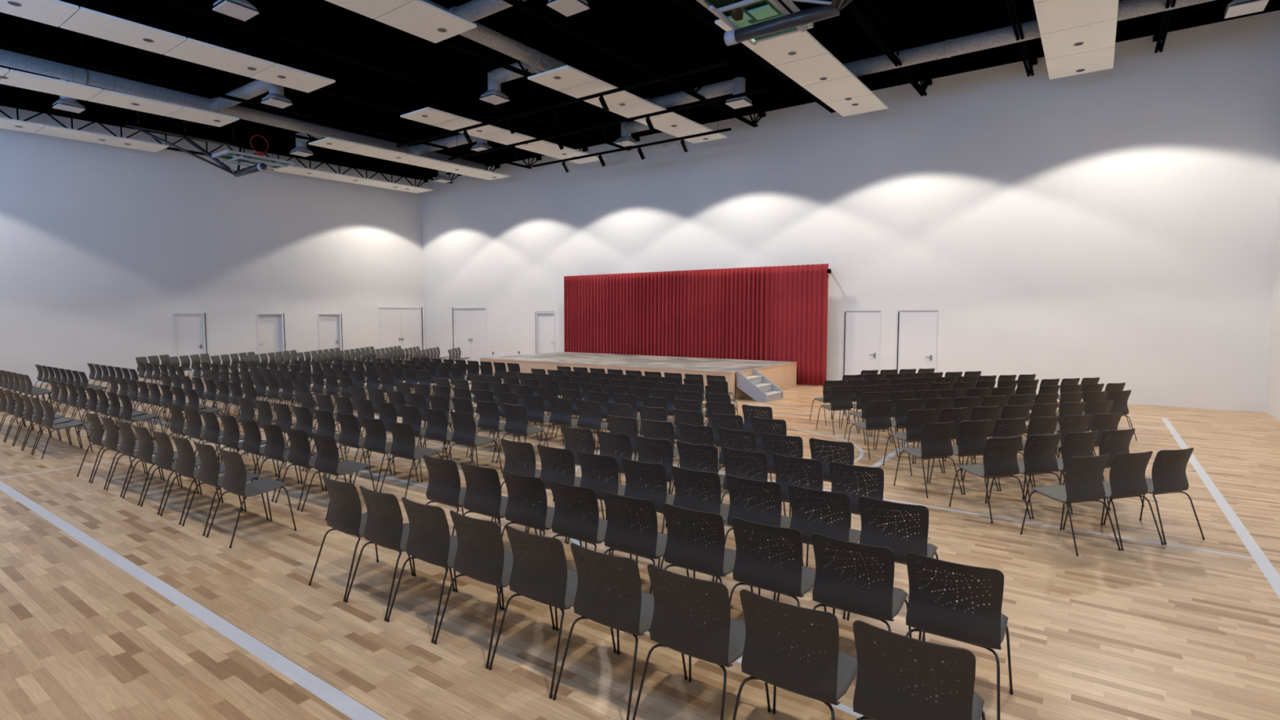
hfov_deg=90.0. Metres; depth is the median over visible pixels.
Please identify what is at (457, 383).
chair
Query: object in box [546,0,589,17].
air diffuser
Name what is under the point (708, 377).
chair
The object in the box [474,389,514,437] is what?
chair
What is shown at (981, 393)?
chair
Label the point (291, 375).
chair
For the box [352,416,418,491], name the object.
chair
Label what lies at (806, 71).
acoustic panel
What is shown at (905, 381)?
chair
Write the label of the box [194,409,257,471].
chair
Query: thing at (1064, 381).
chair
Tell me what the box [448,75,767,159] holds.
track
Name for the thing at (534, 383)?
chair
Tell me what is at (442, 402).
chair
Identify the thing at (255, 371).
chair
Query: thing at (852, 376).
chair
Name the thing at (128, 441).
chair
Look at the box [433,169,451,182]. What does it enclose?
air diffuser
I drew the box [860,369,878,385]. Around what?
chair
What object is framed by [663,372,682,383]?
chair
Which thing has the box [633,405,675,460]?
chair
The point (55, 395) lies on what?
chair
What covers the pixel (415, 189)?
acoustic panel
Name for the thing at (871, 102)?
acoustic panel
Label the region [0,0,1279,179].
ceiling
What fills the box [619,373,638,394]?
chair
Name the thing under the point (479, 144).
hood
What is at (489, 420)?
chair
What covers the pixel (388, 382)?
chair
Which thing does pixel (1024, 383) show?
chair
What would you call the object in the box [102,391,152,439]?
chair
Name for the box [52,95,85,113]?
air diffuser
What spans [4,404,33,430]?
chair
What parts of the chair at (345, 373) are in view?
backrest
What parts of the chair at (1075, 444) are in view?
leg, seat, leg, backrest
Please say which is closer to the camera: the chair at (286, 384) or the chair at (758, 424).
the chair at (758, 424)
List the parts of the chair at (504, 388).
backrest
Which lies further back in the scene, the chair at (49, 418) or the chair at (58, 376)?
the chair at (58, 376)
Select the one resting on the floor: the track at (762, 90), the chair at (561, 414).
the chair at (561, 414)
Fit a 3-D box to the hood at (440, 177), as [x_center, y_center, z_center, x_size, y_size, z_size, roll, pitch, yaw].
[-8.053,-7.413,26.082,0.550,0.170,0.550,3,5,35]
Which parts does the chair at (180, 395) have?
backrest, seat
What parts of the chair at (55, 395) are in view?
backrest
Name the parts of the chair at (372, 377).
backrest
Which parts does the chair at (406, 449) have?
leg, backrest, leg, leg, seat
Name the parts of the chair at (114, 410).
backrest, seat, leg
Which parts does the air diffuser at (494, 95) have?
plate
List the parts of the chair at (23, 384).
backrest, seat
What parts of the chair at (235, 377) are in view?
backrest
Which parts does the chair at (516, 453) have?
backrest, seat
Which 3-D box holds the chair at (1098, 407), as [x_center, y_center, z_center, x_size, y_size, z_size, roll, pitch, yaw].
[6.694,1.004,9.527,0.500,0.845,0.591,-1,4,-16]
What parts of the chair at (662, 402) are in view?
backrest, seat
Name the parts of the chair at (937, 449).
leg, seat, leg, leg, backrest, leg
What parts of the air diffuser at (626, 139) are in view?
plate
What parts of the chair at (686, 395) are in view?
backrest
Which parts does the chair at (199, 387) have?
backrest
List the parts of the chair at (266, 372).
backrest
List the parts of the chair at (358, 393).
backrest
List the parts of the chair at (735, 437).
backrest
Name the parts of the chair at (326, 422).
backrest, seat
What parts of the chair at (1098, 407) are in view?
backrest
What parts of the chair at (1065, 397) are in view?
backrest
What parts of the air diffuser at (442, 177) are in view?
plate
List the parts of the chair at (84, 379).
backrest, seat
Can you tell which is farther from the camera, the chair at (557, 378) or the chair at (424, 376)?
the chair at (424, 376)
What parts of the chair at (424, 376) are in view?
backrest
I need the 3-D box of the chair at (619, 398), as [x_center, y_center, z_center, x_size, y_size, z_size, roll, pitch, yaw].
[-0.150,0.950,10.314,0.500,0.845,0.591,3,5,35]
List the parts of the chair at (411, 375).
backrest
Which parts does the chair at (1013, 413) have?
backrest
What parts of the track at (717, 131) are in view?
drop rod, rail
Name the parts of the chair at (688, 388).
backrest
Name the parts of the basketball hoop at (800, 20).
board frame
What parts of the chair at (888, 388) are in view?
backrest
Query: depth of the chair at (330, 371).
15.14 m
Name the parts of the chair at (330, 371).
backrest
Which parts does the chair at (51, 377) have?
backrest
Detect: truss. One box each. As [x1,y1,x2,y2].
[0,16,541,168]
[0,65,499,171]
[0,84,462,183]
[0,102,428,186]
[59,0,587,151]
[155,0,639,151]
[439,39,533,77]
[502,0,765,127]
[671,0,835,113]
[844,0,932,96]
[1004,0,1037,76]
[1152,0,1176,53]
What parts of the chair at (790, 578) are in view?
leg, backrest, seat, leg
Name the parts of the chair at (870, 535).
backrest, seat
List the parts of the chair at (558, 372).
backrest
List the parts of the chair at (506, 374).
backrest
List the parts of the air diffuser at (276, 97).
plate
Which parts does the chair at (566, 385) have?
backrest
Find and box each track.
[395,11,727,147]
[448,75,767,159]
[532,107,731,167]
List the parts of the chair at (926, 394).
backrest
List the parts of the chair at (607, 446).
backrest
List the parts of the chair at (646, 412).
backrest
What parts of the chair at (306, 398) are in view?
backrest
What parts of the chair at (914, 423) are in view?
leg, seat, leg, backrest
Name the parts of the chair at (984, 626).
leg, leg, backrest, seat, leg, leg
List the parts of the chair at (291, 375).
backrest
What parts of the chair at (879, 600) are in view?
leg, backrest, seat, leg, leg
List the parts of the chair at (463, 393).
backrest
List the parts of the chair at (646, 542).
leg, backrest, leg, seat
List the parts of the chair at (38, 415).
leg, backrest, leg, seat, leg, leg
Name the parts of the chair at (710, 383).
backrest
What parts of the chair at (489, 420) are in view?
backrest, leg, seat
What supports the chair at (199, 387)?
on the floor
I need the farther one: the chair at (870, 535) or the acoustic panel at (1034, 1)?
the acoustic panel at (1034, 1)
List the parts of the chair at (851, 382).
backrest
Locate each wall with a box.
[0,105,424,385]
[421,10,1279,412]
[1265,194,1279,420]
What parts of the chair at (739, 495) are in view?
leg, backrest, seat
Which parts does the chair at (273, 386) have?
backrest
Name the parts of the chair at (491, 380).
backrest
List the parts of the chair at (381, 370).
backrest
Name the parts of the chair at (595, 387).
backrest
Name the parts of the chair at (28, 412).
leg, backrest, leg, seat, leg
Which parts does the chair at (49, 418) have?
leg, backrest, leg, seat, leg, leg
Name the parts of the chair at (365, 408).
backrest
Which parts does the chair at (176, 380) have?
backrest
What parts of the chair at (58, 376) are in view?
backrest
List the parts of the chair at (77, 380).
backrest, seat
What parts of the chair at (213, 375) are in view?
backrest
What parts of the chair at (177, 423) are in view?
backrest, seat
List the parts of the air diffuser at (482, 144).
plate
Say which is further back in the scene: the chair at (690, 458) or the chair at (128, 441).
the chair at (128, 441)
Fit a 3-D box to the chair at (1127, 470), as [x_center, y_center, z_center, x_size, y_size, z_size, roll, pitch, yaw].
[4.451,1.248,6.014,0.503,0.850,0.596,-1,4,-16]
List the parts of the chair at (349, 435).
backrest, leg, seat, leg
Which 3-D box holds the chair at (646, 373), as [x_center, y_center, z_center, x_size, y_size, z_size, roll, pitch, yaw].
[0.377,0.667,14.430,0.500,0.845,0.591,3,5,35]
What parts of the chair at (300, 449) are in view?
leg, backrest, leg, seat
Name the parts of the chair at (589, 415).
backrest, seat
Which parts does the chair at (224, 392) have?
backrest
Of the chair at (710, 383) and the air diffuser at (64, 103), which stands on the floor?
the chair at (710, 383)
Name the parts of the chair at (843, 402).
leg, seat, backrest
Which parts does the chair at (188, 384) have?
backrest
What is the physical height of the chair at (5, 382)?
0.845 m
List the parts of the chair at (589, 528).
leg, backrest, leg, seat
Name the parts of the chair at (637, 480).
backrest, leg, seat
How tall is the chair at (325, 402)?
0.845 m
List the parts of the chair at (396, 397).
backrest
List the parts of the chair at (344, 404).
backrest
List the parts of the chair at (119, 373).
backrest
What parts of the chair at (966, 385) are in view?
backrest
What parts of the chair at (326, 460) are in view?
leg, backrest, leg, seat, leg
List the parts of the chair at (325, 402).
backrest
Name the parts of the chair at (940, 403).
backrest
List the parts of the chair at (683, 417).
backrest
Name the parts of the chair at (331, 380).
backrest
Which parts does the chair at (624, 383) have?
backrest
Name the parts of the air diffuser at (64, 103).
plate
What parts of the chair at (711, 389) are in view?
backrest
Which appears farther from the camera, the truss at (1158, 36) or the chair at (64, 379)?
the chair at (64, 379)
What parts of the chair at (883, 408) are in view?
leg, seat, backrest, leg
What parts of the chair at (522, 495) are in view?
leg, backrest, seat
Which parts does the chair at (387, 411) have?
backrest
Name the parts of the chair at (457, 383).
backrest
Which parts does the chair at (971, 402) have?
backrest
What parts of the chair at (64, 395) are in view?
backrest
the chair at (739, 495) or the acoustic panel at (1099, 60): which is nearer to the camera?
the chair at (739, 495)
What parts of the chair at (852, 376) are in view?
backrest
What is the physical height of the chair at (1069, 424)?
0.850 m
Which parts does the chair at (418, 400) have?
backrest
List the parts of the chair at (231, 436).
backrest, seat, leg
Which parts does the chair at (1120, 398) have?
backrest, leg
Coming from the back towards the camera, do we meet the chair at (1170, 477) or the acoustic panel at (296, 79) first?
the acoustic panel at (296, 79)
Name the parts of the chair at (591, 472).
backrest, seat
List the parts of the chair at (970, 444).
leg, leg, seat, backrest, leg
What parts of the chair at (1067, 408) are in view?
seat, backrest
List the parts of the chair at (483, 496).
backrest, seat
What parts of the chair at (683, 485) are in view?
backrest, seat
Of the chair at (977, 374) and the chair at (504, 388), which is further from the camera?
the chair at (977, 374)
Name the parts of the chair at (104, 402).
backrest, seat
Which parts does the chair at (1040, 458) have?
leg, leg, seat, leg, backrest, leg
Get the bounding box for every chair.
[0,369,26,394]
[0,372,23,401]
[0,388,41,431]
[0,388,49,441]
[4,370,38,399]
[4,391,60,445]
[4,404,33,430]
[6,401,25,426]
[9,371,44,401]
[13,393,70,449]
[16,373,52,407]
[22,373,60,412]
[22,395,81,454]
[31,399,93,459]
[41,365,67,399]
[47,366,77,402]
[47,378,88,420]
[53,368,81,403]
[54,381,95,421]
[60,368,95,404]
[63,382,105,431]
[68,384,117,432]
[71,369,101,408]
[73,370,109,410]
[76,412,146,482]
[79,386,126,437]
[88,388,137,437]
[90,414,162,489]
[101,375,143,417]
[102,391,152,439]
[106,419,180,497]
[108,366,123,400]
[111,377,153,421]
[117,393,163,439]
[120,367,151,395]
[120,378,164,423]
[122,423,199,505]
[128,368,157,404]
[130,380,167,426]
[140,428,219,514]
[142,382,187,426]
[153,384,188,432]
[155,373,183,412]
[160,434,243,524]
[165,373,203,411]
[165,386,209,436]
[166,403,220,462]
[172,365,195,394]
[177,387,223,439]
[180,375,217,413]
[182,406,234,460]
[182,440,268,535]
[191,377,228,415]
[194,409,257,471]
[199,377,239,416]
[203,369,230,407]
[206,447,296,548]
[213,379,253,426]
[214,370,243,408]
[217,413,277,476]
[223,372,261,412]
[226,382,259,421]
[229,396,276,454]
[235,373,274,412]
[237,383,272,425]
[238,417,299,483]
[239,365,269,399]
[246,399,296,459]
[249,367,279,399]
[253,374,285,404]
[257,368,281,401]
[257,422,323,502]
[264,402,317,463]
[265,376,299,417]
[269,368,293,403]
[274,377,315,418]
[275,426,346,510]
[280,370,316,409]
[284,404,343,471]
[290,379,317,413]
[294,371,327,405]
[297,391,339,438]
[301,431,375,519]
[305,408,367,476]
[308,475,413,601]
[309,392,336,441]
[310,373,341,396]
[311,366,339,398]
[324,368,342,400]
[324,374,341,415]
[328,412,391,482]
[333,368,367,404]
[333,395,361,453]
[334,375,370,414]
[345,485,455,621]
[346,398,374,458]
[348,386,366,428]
[349,369,369,399]
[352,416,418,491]
[361,387,385,436]
[364,371,381,393]
[368,400,422,463]
[377,366,394,402]
[379,373,396,392]
[379,420,441,497]
[386,368,403,402]
[386,390,428,438]
[386,497,502,643]
[391,404,447,469]
[394,381,411,405]
[403,368,431,395]
[406,392,426,447]
[412,382,449,426]
[416,407,474,470]
[417,369,436,395]
[422,394,453,452]
[422,454,496,535]
[431,385,453,426]
[433,366,451,395]
[433,510,555,668]
[434,377,454,411]
[444,397,497,457]
[447,410,502,472]
[448,386,492,433]
[449,367,471,386]
[449,378,473,415]
[460,462,537,535]
[469,373,500,407]
[469,400,520,462]
[471,381,489,405]
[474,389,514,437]
[485,375,502,409]
[488,524,616,698]
[491,391,538,443]
[491,438,541,532]
[492,382,528,426]
[496,403,547,462]
[497,370,516,406]
[501,470,582,546]
[502,376,519,393]
[513,384,551,429]
[517,394,564,444]
[518,372,533,385]
[521,377,538,401]
[526,444,604,543]
[531,368,546,379]
[533,386,573,437]
[535,373,551,386]
[535,379,573,425]
[543,396,577,445]
[547,368,562,397]
[548,374,582,414]
[549,480,631,558]
[552,426,595,501]
[552,542,687,719]
[555,388,582,438]
[560,381,579,427]
[564,370,580,382]
[566,450,625,555]
[572,376,590,397]
[573,366,587,377]
[576,382,602,431]
[576,399,608,454]
[582,371,598,389]
[586,391,608,431]
[589,368,604,377]
[591,377,609,422]
[596,430,653,488]
[600,373,617,385]
[600,384,639,426]
[602,490,688,593]
[606,402,639,434]
[607,368,623,383]
[607,378,631,422]
[607,414,638,460]
[611,457,675,567]
[613,393,640,421]
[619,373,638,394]
[625,369,641,381]
[626,386,648,412]
[632,564,771,719]
[633,380,653,396]
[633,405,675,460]
[635,435,673,526]
[640,375,658,392]
[640,395,674,436]
[641,418,679,493]
[644,371,662,382]
[648,502,753,631]
[651,388,675,418]
[656,382,677,428]
[660,466,729,581]
[661,377,680,399]
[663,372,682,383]
[671,422,719,494]
[673,398,714,445]
[673,408,720,469]
[674,390,706,431]
[676,440,724,495]
[680,383,706,408]
[683,377,706,409]
[684,373,706,394]
[702,374,736,413]
[703,385,737,418]
[705,379,737,410]
[705,392,738,422]
[706,401,735,453]
[711,413,746,470]
[715,475,803,599]
[717,427,772,481]
[720,447,786,515]
[728,516,826,632]
[732,589,857,719]
[742,404,773,432]
[751,416,789,455]
[755,432,808,508]
[773,453,826,516]
[776,484,867,619]
[808,437,859,528]
[809,380,848,425]
[812,533,911,651]
[815,385,858,435]
[828,374,861,415]
[829,461,896,534]
[832,379,867,423]
[840,384,883,433]
[844,391,891,444]
[846,496,941,640]
[847,400,898,459]
[849,373,882,410]
[853,620,985,719]
[854,378,893,420]
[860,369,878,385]
[870,390,913,443]
[875,398,923,453]
[880,368,897,383]
[880,383,903,431]
[882,408,942,475]
[884,373,902,384]
[892,377,912,420]
[893,421,963,497]
[897,389,939,431]
[898,368,915,378]
[902,552,1013,719]
[903,397,955,448]
[904,373,923,383]
[905,382,927,400]
[914,377,934,390]
[914,407,973,472]
[917,368,934,377]
[924,372,942,382]
[928,382,951,398]
[928,419,999,494]
[931,395,979,444]
[936,376,955,389]
[938,388,964,413]
[944,371,962,382]
[944,405,999,464]
[948,435,1031,523]
[952,381,973,404]
[956,375,976,395]
[963,417,1033,491]
[964,371,981,388]
[966,387,989,406]
[974,380,995,401]
[974,404,1029,457]
[977,375,996,381]
[981,395,1006,420]
[988,433,1066,519]
[991,386,1013,406]
[997,374,1016,385]
[997,380,1017,395]
[1005,394,1032,422]
[1014,373,1035,392]
[1014,386,1037,410]
[1018,379,1039,399]
[1020,453,1120,556]
[1022,415,1065,487]
[1025,431,1106,514]
[1026,403,1062,455]
[1030,392,1058,416]
[1038,385,1060,412]
[1039,378,1059,402]
[1055,391,1083,433]
[1055,401,1086,452]
[1056,413,1091,471]
[1057,377,1079,399]
[1057,384,1087,431]
[1057,400,1113,454]
[1057,412,1122,471]
[1062,428,1144,510]
[1062,450,1164,550]
[1080,377,1099,401]
[1080,383,1104,403]
[1082,391,1107,414]
[1102,447,1204,544]
[1104,382,1130,428]
[1107,390,1137,440]
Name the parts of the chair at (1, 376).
backrest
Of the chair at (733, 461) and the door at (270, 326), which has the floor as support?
the chair at (733, 461)
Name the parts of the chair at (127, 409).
backrest, seat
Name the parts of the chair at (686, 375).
backrest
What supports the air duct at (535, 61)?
hanging from the ceiling
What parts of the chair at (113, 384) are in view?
backrest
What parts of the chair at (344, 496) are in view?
leg, backrest, leg, leg, seat, leg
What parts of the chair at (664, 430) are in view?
backrest, seat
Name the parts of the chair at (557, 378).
backrest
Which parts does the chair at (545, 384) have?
backrest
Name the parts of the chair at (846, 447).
backrest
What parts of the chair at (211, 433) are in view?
backrest, seat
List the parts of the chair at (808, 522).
leg, backrest, seat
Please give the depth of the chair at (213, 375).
14.62 m
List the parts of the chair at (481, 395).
backrest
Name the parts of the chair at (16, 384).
backrest, seat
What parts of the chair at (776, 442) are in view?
backrest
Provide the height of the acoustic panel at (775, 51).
0.897 m
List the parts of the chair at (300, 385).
backrest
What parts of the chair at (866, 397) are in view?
leg, seat, leg, backrest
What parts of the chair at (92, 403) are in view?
leg, backrest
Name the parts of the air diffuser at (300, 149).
plate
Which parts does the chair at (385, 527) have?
leg, backrest, leg, leg, seat, leg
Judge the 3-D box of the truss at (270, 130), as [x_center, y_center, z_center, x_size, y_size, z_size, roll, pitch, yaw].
[-11.626,-7.227,19.137,0.180,0.956,19.520,3,5,35]
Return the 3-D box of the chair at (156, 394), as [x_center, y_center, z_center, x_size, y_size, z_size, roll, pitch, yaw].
[-8.955,0.831,12.044,0.500,0.845,0.591,3,5,35]
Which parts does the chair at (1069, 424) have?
backrest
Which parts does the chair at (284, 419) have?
backrest, seat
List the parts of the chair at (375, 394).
backrest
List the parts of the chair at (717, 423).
backrest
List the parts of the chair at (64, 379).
backrest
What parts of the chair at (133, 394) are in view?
backrest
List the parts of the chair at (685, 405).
backrest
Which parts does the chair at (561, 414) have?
leg, backrest, seat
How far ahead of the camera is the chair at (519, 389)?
11.48 m
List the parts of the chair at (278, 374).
backrest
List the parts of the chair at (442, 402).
backrest, seat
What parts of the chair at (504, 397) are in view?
backrest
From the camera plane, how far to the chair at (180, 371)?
15.72 m
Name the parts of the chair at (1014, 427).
backrest, leg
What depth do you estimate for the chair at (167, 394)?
11.54 m
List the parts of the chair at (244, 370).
backrest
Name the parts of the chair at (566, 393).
backrest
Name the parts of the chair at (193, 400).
backrest, seat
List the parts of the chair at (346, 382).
backrest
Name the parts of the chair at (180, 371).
backrest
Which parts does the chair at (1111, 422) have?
backrest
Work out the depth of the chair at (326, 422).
8.45 m
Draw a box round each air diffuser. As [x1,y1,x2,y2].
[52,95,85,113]
[212,0,258,21]
[261,82,293,108]
[289,133,313,156]
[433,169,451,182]
[471,137,492,151]
[479,71,509,104]
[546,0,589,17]
[614,121,637,146]
[724,76,752,108]
[1224,0,1269,18]
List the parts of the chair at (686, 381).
backrest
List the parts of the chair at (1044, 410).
backrest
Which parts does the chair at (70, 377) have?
backrest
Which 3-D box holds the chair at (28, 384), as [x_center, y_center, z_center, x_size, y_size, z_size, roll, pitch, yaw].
[-12.912,0.716,13.716,0.500,0.845,0.591,3,5,35]
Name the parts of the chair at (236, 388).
backrest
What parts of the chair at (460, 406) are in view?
backrest, seat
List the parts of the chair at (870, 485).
backrest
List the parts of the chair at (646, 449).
backrest, leg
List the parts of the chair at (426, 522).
leg, backrest, leg, leg, seat, leg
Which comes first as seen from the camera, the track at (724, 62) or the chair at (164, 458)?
the chair at (164, 458)
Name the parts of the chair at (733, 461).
leg, backrest, leg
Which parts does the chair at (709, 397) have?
backrest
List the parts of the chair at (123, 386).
backrest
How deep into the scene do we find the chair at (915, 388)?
11.74 m
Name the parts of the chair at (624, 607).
leg, backrest, leg, leg, seat, leg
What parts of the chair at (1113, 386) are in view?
backrest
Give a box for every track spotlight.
[462,129,472,144]
[505,119,515,133]
[551,106,561,123]
[555,136,564,150]
[561,160,569,173]
[598,94,608,112]
[598,154,605,166]
[637,146,644,159]
[644,116,654,131]
[680,138,688,152]
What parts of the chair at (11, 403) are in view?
leg, backrest, leg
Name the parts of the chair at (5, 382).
backrest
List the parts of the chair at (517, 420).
leg, backrest, seat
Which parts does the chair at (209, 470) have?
leg, backrest, leg, seat, leg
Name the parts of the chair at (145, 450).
leg, backrest, leg, seat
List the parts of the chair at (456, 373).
backrest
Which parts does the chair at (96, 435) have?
leg, backrest, leg, seat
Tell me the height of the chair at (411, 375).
0.845 m
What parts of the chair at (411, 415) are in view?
backrest, seat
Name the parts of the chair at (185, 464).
leg, backrest, leg, seat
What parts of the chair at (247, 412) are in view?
backrest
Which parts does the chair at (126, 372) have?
backrest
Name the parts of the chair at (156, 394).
backrest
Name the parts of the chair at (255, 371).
backrest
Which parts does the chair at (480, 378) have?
backrest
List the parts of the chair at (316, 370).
backrest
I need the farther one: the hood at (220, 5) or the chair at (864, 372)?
the chair at (864, 372)
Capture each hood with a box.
[52,97,84,108]
[213,0,257,11]
[262,93,291,102]
[290,146,312,153]
[433,174,450,180]
[471,142,492,148]
[480,88,508,98]
[615,135,636,142]
[726,96,751,103]
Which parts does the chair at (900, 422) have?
leg, seat, leg, backrest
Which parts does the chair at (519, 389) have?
backrest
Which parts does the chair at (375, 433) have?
leg, backrest, leg, seat, leg, leg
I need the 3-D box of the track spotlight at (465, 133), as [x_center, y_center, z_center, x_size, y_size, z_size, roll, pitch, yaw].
[-4.739,-6.128,17.601,0.269,0.363,0.116,-2,5,-30]
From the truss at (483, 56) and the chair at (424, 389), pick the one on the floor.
the chair at (424, 389)
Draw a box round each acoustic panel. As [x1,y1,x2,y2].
[0,0,79,26]
[0,43,102,100]
[0,66,8,75]
[0,95,44,133]
[34,119,116,144]
[59,6,186,54]
[87,72,182,115]
[104,122,169,152]
[163,27,274,76]
[165,81,239,127]
[240,156,283,168]
[248,37,335,93]
[274,154,328,177]
[308,115,360,151]
[312,161,368,182]
[324,0,413,18]
[340,142,405,159]
[352,164,403,188]
[374,0,476,43]
[385,153,445,167]
[388,184,433,193]
[400,97,459,125]
[426,161,480,173]
[432,96,504,137]
[460,168,510,180]
[478,125,543,147]
[517,140,577,156]
[527,65,597,90]
[551,150,604,164]
[559,66,638,107]
[601,88,673,121]
[638,112,702,133]
[668,125,727,143]
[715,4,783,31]
[741,30,827,66]
[774,42,852,85]
[801,59,872,102]
[825,92,888,116]
[1033,0,1045,3]
[1034,0,1118,35]
[1040,17,1117,59]
[1045,46,1115,79]
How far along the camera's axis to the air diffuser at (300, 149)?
21.11 m
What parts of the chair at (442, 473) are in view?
backrest, leg, seat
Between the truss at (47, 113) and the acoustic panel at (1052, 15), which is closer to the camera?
the acoustic panel at (1052, 15)
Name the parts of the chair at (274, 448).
leg, backrest, leg, seat, leg, leg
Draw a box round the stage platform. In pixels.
[479,351,797,399]
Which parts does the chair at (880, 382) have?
backrest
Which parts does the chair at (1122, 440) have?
backrest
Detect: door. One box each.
[171,312,207,374]
[256,312,285,369]
[317,313,343,364]
[378,306,422,359]
[452,306,487,362]
[535,311,555,354]
[843,311,881,381]
[896,311,937,377]
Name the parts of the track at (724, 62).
rail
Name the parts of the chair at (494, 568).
leg, backrest, leg, leg, seat, leg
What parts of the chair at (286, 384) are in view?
backrest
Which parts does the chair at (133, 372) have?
backrest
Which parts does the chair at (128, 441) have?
leg, backrest, leg, seat, leg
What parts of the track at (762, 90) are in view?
drop rod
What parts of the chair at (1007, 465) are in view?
leg, seat, leg, leg, backrest, leg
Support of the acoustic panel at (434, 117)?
hanging from the ceiling
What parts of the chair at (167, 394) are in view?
leg, backrest, leg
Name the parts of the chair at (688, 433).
leg, backrest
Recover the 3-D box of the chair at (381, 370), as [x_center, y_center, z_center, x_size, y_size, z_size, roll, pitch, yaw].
[-6.123,0.583,15.654,0.500,0.845,0.591,3,5,35]
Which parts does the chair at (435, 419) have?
leg, backrest, leg, seat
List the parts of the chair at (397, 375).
backrest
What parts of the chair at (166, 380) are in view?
backrest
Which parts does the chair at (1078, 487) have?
leg, seat, leg, leg, backrest, leg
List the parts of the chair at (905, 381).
backrest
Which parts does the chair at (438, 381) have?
backrest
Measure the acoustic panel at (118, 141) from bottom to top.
0.894 m
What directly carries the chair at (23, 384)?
on the floor
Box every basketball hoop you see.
[125,111,294,177]
[696,0,852,45]
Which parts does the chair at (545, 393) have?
backrest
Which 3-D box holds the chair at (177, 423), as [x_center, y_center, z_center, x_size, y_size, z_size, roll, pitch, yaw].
[-6.469,1.031,9.166,0.503,0.850,0.596,3,5,35]
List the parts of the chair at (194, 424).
backrest, seat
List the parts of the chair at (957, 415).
backrest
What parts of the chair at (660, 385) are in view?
backrest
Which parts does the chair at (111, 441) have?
leg, backrest, leg, seat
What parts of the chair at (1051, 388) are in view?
backrest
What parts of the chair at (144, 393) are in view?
backrest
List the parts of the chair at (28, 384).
backrest, seat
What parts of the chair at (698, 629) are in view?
leg, leg, backrest, seat, leg, leg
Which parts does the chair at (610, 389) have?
backrest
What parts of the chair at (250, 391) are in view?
backrest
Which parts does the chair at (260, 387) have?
backrest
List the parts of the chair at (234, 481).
leg, backrest, leg, seat, leg, leg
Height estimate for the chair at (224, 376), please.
0.845 m
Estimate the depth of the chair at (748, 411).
8.87 m
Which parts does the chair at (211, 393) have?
backrest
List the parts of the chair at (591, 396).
backrest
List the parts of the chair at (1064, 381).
backrest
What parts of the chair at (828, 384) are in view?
seat, backrest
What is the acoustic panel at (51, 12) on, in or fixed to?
hanging from the ceiling
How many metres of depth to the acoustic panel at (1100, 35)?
12.69 m
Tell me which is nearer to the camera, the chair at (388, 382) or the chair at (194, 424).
the chair at (194, 424)
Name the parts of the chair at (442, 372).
backrest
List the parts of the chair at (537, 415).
backrest, seat, leg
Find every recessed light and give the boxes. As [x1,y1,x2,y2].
[7,0,21,6]
[142,38,154,42]
[247,66,256,70]
[437,27,446,32]
[747,18,755,23]
[787,51,796,55]
[1073,42,1084,45]
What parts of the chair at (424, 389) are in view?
backrest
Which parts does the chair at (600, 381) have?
backrest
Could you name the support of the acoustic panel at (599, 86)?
hanging from the ceiling
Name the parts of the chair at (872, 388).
backrest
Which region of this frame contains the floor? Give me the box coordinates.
[0,360,1279,719]
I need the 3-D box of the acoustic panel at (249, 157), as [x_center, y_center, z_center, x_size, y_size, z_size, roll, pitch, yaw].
[-13.553,-7.398,22.893,1.200,0.891,1.026,3,5,35]
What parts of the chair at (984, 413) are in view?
backrest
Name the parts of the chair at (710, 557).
leg, backrest, leg, seat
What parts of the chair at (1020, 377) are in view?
backrest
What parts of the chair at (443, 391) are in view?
backrest, seat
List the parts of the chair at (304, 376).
backrest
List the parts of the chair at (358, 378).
backrest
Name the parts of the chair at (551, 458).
backrest, seat, leg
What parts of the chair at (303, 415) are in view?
backrest, seat, leg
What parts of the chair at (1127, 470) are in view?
leg, leg, seat, leg, backrest, leg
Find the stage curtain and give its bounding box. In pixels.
[564,263,831,386]
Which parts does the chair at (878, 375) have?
backrest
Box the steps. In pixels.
[736,367,782,402]
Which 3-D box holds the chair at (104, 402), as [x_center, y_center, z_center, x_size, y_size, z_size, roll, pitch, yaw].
[-9.028,0.905,10.973,0.500,0.845,0.591,3,5,35]
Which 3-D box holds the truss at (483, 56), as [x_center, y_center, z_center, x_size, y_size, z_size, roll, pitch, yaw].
[-3.741,-6.845,13.569,0.180,0.956,19.520,3,5,35]
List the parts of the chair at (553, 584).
leg, backrest, leg, leg, seat, leg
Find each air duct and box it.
[0,48,486,173]
[422,0,734,133]
[842,0,1214,76]
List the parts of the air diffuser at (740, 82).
plate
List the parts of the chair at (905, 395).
backrest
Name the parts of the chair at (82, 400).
backrest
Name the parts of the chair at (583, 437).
backrest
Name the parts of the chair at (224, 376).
backrest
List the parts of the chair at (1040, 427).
backrest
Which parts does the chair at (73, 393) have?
backrest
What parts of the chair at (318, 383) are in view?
backrest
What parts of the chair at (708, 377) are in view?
backrest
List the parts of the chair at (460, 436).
leg, backrest, leg, leg, seat, leg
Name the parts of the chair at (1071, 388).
backrest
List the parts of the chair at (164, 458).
leg, backrest, leg, seat, leg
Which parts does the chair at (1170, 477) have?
leg, leg, seat, leg, backrest, leg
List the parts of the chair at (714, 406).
backrest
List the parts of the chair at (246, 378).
backrest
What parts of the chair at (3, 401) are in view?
backrest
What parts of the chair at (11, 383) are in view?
backrest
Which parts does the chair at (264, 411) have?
backrest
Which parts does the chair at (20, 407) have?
leg, backrest, leg, seat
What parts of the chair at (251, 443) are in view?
backrest, leg, seat, leg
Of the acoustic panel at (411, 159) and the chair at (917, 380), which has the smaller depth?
the chair at (917, 380)

